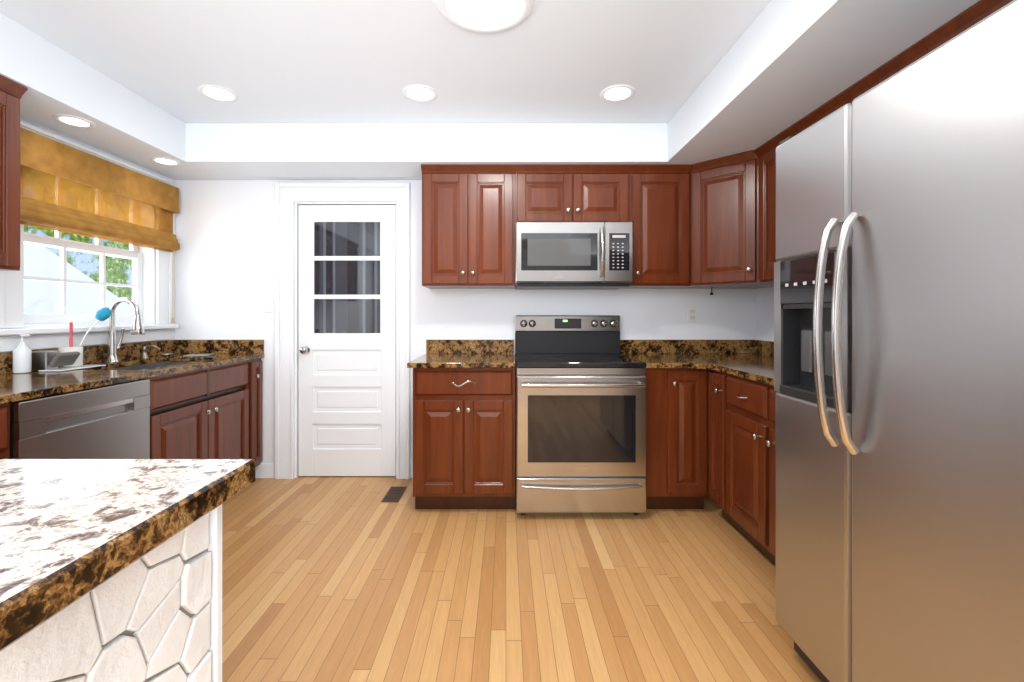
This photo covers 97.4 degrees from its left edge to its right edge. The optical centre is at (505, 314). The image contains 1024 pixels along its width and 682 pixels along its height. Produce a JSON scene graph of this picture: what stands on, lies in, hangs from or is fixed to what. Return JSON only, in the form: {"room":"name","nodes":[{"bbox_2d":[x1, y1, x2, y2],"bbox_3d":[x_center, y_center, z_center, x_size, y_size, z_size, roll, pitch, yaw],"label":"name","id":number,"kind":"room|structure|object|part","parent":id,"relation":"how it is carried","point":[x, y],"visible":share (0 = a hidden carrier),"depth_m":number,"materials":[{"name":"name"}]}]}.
{"room":"kitchen","nodes":[
{"label":"kitchen","id":0,"kind":"room"},
{"bbox_2d":[0,117,174,352],"bbox_3d":[-2.509,-0.020,0.355,0.150,2.440,6.210,0,0,0],"label":"wall","id":1,"kind":"structure","parent":0,"point":[106,153],"depth_m":2.96,"materials":[{"name":"white paint"}]},
{"bbox_2d":[0,75,27,270],"bbox_3d":[-2.248,-0.590,1.130,0.367,0.796,1.660,0,0,0],"label":"upper cabinet","id":2,"kind":"object","parent":1,"relation":"attached to","point":[12,92],"depth_m":1.90,"materials":[{"name":"brown wood"}]},
{"bbox_2d":[0,120,178,351],"bbox_3d":[-2.479,-0.393,2.690,0.210,1.145,1.170,0,0,0],"label":"window","id":3,"kind":"structure","parent":1,"relation":"in","point":[157,287],"depth_m":2.64,"materials":[{"name":"white"}]},
{"bbox_3d":[-2.539,-0.390,2.690,0.060,0.880,0.840,0,0,0],"label":"window sash","id":4,"kind":"part","parent":3,"relation":"part of","materials":[{"name":"white wood"}]},
{"bbox_2d":[20,127,179,251],"bbox_3d":[-2.380,-0.681,2.690,0.065,0.467,1.128,0,0,0],"label":"blind","id":5,"kind":"object","parent":3,"relation":"attached to","point":[67,188],"visible":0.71,"depth_m":2.57,"materials":[{"name":"brown fabric"}]},
{"bbox_2d":[172,250,173,322],"bbox_3d":[-2.382,-0.220,3.215,0.012,0.560,0.012,0,0,0],"label":"blind cord","id":6,"kind":"object","parent":5,"relation":"hanging from","point":[172,288],"visible":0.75,"depth_m":3.21,"materials":[{"name":"white fabric"}]},
{"bbox_2d":[0,0,770,122],"bbox_3d":[-0.297,-1.290,0.355,4.574,0.100,6.210,0,0,0],"label":"ceiling","id":7,"kind":"structure","parent":0,"point":[363,61],"depth_m":2.15,"materials":[{"name":"white paint"}]},
{"bbox_2d":[198,85,238,101],"bbox_3d":[-1.610,-1.236,2.520,0.194,0.006,0.194,0,0,0],"label":"recessed light","id":8,"kind":"object","parent":7,"relation":"in","point":[218,93],"visible":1,"depth_m":2.52,"materials":[{"name":"white"}]},
{"bbox_2d":[403,85,437,101],"bbox_3d":[-0.480,-1.236,2.520,0.194,0.006,0.194,0,0,0],"label":"recessed light","id":9,"kind":"object","parent":7,"relation":"in","point":[420,93],"visible":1,"depth_m":2.52,"materials":[{"name":"white"}]},
{"bbox_2d":[434,0,535,33],"bbox_3d":[-0.083,-1.230,1.770,0.400,0.020,0.400,0,0,0],"label":"recessed light","id":10,"kind":"object","parent":7,"relation":"in","point":[486,16],"visible":1,"depth_m":1.83,"materials":[{"name":"white"}]},
{"bbox_2d":[0,0,979,179],"bbox_3d":[-0.297,-1.115,0.355,4.274,0.249,5.910,0,0,0],"label":"ceiling soffit","id":11,"kind":"object","parent":7,"relation":"attached to","point":[781,66],"visible":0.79,"depth_m":2.50,"materials":[{"name":"white paint"}]},
{"bbox_2d":[52,114,95,127],"bbox_3d":[-2.205,-0.987,2.300,0.164,0.006,0.164,0,0,0],"label":"recessed light","id":12,"kind":"object","parent":11,"relation":"attached to","point":[74,121],"visible":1,"depth_m":2.29,"materials":[{"name":"white"}]},
{"bbox_2d":[150,157,181,165],"bbox_3d":[-2.190,-0.987,2.900,0.164,0.006,0.164,0,0,0],"label":"recessed light","id":13,"kind":"object","parent":11,"relation":"attached to","point":[166,161],"visible":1,"depth_m":2.90,"materials":[{"name":"white"}]},
{"bbox_2d":[600,85,634,101],"bbox_3d":[0.624,-1.236,2.520,0.194,0.006,0.194,0,0,0],"label":"recessed light","id":14,"kind":"object","parent":7,"relation":"in","point":[616,93],"visible":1,"depth_m":2.52,"materials":[{"name":"white"}]},
{"bbox_2d":[175,180,755,463],"bbox_3d":[-0.297,-0.020,3.385,4.574,2.440,0.150,0,0,0],"label":"wall","id":15,"kind":"structure","parent":0,"point":[225,263],"depth_m":3.31,"materials":[{"name":"white paint"}]},
{"bbox_2d":[255,463,412,477],"bbox_3d":[-1.516,1.145,3.303,1.833,0.110,0.014,0,0,0],"label":"baseboard","id":16,"kind":"structure","parent":15,"relation":"attached to","point":[264,470],"depth_m":3.30,"materials":[{"name":"white wood"}]},
{"bbox_2d":[275,183,409,478],"bbox_3d":[-1.194,0.118,3.367,0.983,2.163,0.186,0,0,0],"label":"door frame","id":17,"kind":"structure","parent":15,"relation":"attached to","point":[290,198],"depth_m":3.29,"materials":[{"name":"white wood"}]},
{"bbox_2d":[298,205,395,475],"bbox_3d":[-1.175,0.191,3.306,0.717,2.002,0.104,0,0,0],"label":"door","id":18,"kind":"structure","parent":15,"relation":"in","point":[346,340],"depth_m":3.32,"materials":[{"name":"white wood"}]},
{"bbox_2d":[421,164,514,288],"bbox_3d":[-0.251,-0.590,3.124,0.619,0.796,0.367,0,0,0],"label":"upper cabinet","id":19,"kind":"object","parent":15,"relation":"attached to","point":[468,226],"visible":1,"depth_m":2.97,"materials":[{"name":"brown wood"}]},
{"bbox_2d":[515,164,630,224],"bbox_3d":[0.441,-0.796,3.124,0.760,0.384,0.367,0,0,0],"label":"upper cabinet","id":20,"kind":"object","parent":15,"relation":"attached to","point":[571,192],"visible":0.96,"depth_m":2.97,"materials":[{"name":"brown wood"}]},
{"bbox_2d":[515,222,632,289],"bbox_3d":[0.441,-0.393,3.072,0.756,0.415,0.471,0,0,0],"label":"microwave","id":21,"kind":"object","parent":20,"relation":"attached to","point":[573,255],"visible":1,"depth_m":2.90,"materials":[{"name":"silver metal"}]},
{"bbox_2d":[621,164,691,288],"bbox_3d":[1.024,-0.590,3.124,0.402,0.796,0.367,0,0,0],"label":"upper cabinet","id":22,"kind":"object","parent":15,"relation":"attached to","point":[659,206],"visible":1,"depth_m":2.97,"materials":[{"name":"brown wood"}]},
{"bbox_2d":[688,307,696,321],"bbox_3d":[1.370,-0.003,3.305,0.070,0.115,0.007,0,0,0],"label":"electrical outlet","id":23,"kind":"object","parent":15,"relation":"attached to","point":[692,314],"visible":1,"depth_m":3.30,"materials":[{"name":"white plastic"}]},
{"bbox_2d":[674,150,773,288],"bbox_3d":[1.533,-0.590,2.999,0.610,0.796,0.618,0,0,0],"label":"upper cabinet","id":24,"kind":"object","parent":15,"relation":"attached to","point":[724,222],"visible":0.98,"depth_m":2.83,"materials":[{"name":"brown wood"}]},
{"bbox_2d":[222,476,821,681],"bbox_3d":[-0.297,1.250,1.155,4.574,0.100,7.810,0,0,0],"label":"floor","id":25,"kind":"structure","parent":0,"point":[340,579],"depth_m":1.94,"materials":[{"name":"brown wood"}]},
{"bbox_2d":[0,403,9,458],"bbox_3d":[-2.106,0.758,1.211,0.652,0.884,0.842,0,0,0],"label":"base cabinet","id":26,"kind":"object","parent":25,"relation":"on","point":[5,431],"visible":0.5,"depth_m":1.60,"materials":[{"name":"brown wood"}]},
{"bbox_2d":[10,379,149,458],"bbox_3d":[-2.092,0.760,1.940,0.640,0.879,0.602,0,0,0],"label":"dishwasher","id":27,"kind":"object","parent":25,"relation":"on","point":[112,421],"visible":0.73,"depth_m":1.90,"materials":[{"name":"silver metal"}]},
{"bbox_2d":[0,504,221,681],"bbox_3d":[-1.465,0.755,0.450,1.934,0.889,0.700,0,0,0],"label":"kitchen island","id":28,"kind":"object","parent":25,"relation":"on","point":[155,615],"visible":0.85,"depth_m":0.63,"materials":[{"name":"white stone"}]},
{"bbox_2d":[0,459,254,651],"bbox_3d":[-1.446,0.287,0.456,1.972,0.045,0.751,0,0,0],"label":"countertop","id":29,"kind":"structure","parent":28,"relation":"on","point":[72,531],"depth_m":0.60,"materials":[{"name":"stone"}]},
{"bbox_2d":[106,361,248,458],"bbox_3d":[-2.090,0.758,2.691,0.684,0.884,0.885,0,0,0],"label":"base cabinet","id":30,"kind":"object","parent":25,"relation":"on","point":[203,413],"visible":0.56,"depth_m":2.64,"materials":[{"name":"brown wood"}]},
{"bbox_2d":[0,340,263,403],"bbox_3d":[-2.103,0.351,2.072,0.657,0.336,2.472,0,0,0],"label":"countertop","id":31,"kind":"structure","parent":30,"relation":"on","point":[14,387],"depth_m":2.58,"materials":[{"name":"stone"}]},
{"bbox_2d":[13,334,31,372],"bbox_3d":[-2.363,0.189,2.200,0.066,0.188,0.064,0,0,0],"label":"soap bottle","id":32,"kind":"object","parent":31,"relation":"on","point":[22,356],"visible":1,"depth_m":2.18,"materials":[{"name":"white plastic"}]},
{"bbox_2d":[32,351,105,371],"bbox_3d":[-2.305,0.234,2.370,0.170,0.098,0.260,0,0,0],"label":"sink caddy","id":33,"kind":"object","parent":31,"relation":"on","point":[41,360],"visible":0.96,"depth_m":2.26,"materials":[{"name":"silver metal"}]},
{"bbox_2d":[49,351,79,366],"bbox_3d":[-2.255,0.227,2.300,0.057,0.071,0.120,0,0,0],"label":"sponge","id":34,"kind":"object","parent":33,"relation":"in","point":[63,359],"visible":1,"depth_m":2.28,"materials":[{"name":"grey"}]},
{"bbox_2d":[58,307,111,366],"bbox_3d":[-2.321,0.117,2.480,0.114,0.318,0.244,0,0,0],"label":"dish brush","id":35,"kind":"object","parent":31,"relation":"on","point":[103,314],"visible":0.79,"depth_m":2.41,"materials":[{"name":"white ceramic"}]},
{"bbox_2d":[105,297,144,362],"bbox_3d":[-2.277,0.089,2.705,0.220,0.388,0.098,0,0,0],"label":"faucet","id":36,"kind":"object","parent":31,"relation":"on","point":[113,346],"visible":0.98,"depth_m":2.68,"materials":[{"name":"silver metal"}]},
{"bbox_2d":[140,346,160,358],"bbox_3d":[-2.314,0.242,2.930,0.125,0.083,0.044,0,0,0],"label":"soap dispenser","id":37,"kind":"object","parent":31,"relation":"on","point":[144,352],"visible":1,"depth_m":2.92,"materials":[{"name":"grey metal"}]},
{"bbox_2d":[159,353,173,356],"bbox_3d":[-2.310,0.272,3.060,0.084,0.022,0.084,0,0,0],"label":"strainer","id":38,"kind":"object","parent":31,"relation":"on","point":[166,354],"visible":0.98,"depth_m":3.04,"materials":[{"name":"silver metal"}]},
{"bbox_2d":[183,354,212,356],"bbox_3d":[-2.130,0.280,3.120,0.150,0.007,0.120,0,0,-18],"label":"cloth","id":39,"kind":"object","parent":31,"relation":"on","point":[188,355],"visible":1,"depth_m":3.08,"materials":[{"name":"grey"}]},
{"bbox_2d":[247,358,261,466],"bbox_3d":[-2.090,0.758,3.221,0.684,0.884,0.174,0,0,0],"label":"base cabinet","id":40,"kind":"object","parent":25,"relation":"on","point":[254,385],"visible":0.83,"depth_m":3.22,"materials":[{"name":"brown wood"}]},
{"bbox_2d":[381,487,405,501],"bbox_3d":[-0.745,1.196,3.005,0.110,0.006,0.250,0,0,0],"label":"floor vent","id":41,"kind":"object","parent":25,"relation":"in","point":[393,494],"visible":1,"depth_m":2.99,"materials":[{"name":"brown"}]},
{"bbox_2d":[413,368,514,508],"bbox_3d":[-0.253,0.758,2.982,0.617,0.884,0.653,0,0,0],"label":"base cabinet","id":42,"kind":"object","parent":25,"relation":"on","point":[463,438],"visible":1,"depth_m":2.69,"materials":[{"name":"brown wood"}]},
{"bbox_2d":[407,340,515,367],"bbox_3d":[-0.265,0.249,2.985,0.643,0.132,0.646,0,0,0],"label":"countertop","id":43,"kind":"structure","parent":42,"relation":"on","point":[469,354],"depth_m":3.15,"materials":[{"name":"stone"}]},
{"bbox_2d":[514,315,646,514],"bbox_3d":[0.441,0.603,2.918,0.760,1.195,0.744,0,0,0],"label":"range","id":44,"kind":"object","parent":25,"relation":"on","point":[580,413],"visible":1,"depth_m":2.62,"materials":[{"name":"silver metal"}]},
{"bbox_2d":[645,368,708,508],"bbox_3d":[1.023,0.758,2.982,0.394,0.884,0.652,0,0,0],"label":"base cabinet","id":45,"kind":"object","parent":25,"relation":"on","point":[676,477],"visible":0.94,"depth_m":2.70,"materials":[{"name":"brown wood"}]},
{"bbox_2d":[708,370,775,565],"bbox_3d":[1.500,0.758,2.142,0.675,0.884,1.073,0,0,0],"label":"base cabinet","id":46,"kind":"object","parent":25,"relation":"on","point":[742,453],"visible":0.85,"depth_m":2.27,"materials":[{"name":"brown wood"}]},
{"bbox_2d":[620,340,773,385],"bbox_3d":[1.331,0.249,2.457,1.013,0.132,1.703,0,0,0],"label":"countertop","id":47,"kind":"structure","parent":46,"relation":"on","point":[751,359],"depth_m":3.15,"materials":[{"name":"stone"}]},
{"bbox_2d":[774,0,1023,681],"bbox_3d":[1.342,0.296,1.145,0.926,1.807,0.905,0,0,0],"label":"refrigerator","id":48,"kind":"object","parent":25,"relation":"on","point":[899,327],"visible":1,"depth_m":1.06,"materials":[{"name":"grey metal"}]},
{"bbox_2d":[756,287,773,340],"bbox_3d":[1.915,-0.020,0.355,0.150,2.440,6.210,0,0,0],"label":"wall","id":49,"kind":"structure","parent":0,"point":[764,314],"depth_m":3.19,"materials":[{"name":"white paint"}]},
{"bbox_2d":[755,40,928,282],"bbox_3d":[1.655,-0.590,2.156,0.367,0.796,1.078,0,0,0],"label":"upper cabinet","id":50,"kind":"object","parent":49,"relation":"attached to","point":[766,152],"visible":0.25,"depth_m":2.51,"materials":[{"name":"brown wood"}]},
{"bbox_2d":[921,0,1012,51],"bbox_3d":[1.655,-0.814,1.129,0.367,0.348,0.973,0,0,0],"label":"upper cabinet","id":51,"kind":"object","parent":49,"relation":"attached to","point":[975,13],"visible":0.04,"depth_m":1.48,"materials":[{"name":"brown wood"}]},
{"label":"outside","id":52,"kind":"structure","parent":0,"visible":0},
{"bbox_2d":[24,225,131,313],"bbox_3d":[-7.409,-1.550,5.000,0.050,8.500,16.000,0,0,0],"label":"window panes","id":53,"kind":"structure","parent":52,"point":[55,260],"depth_m":7.68,"materials":[{"name":"clear glass"}]}
]}

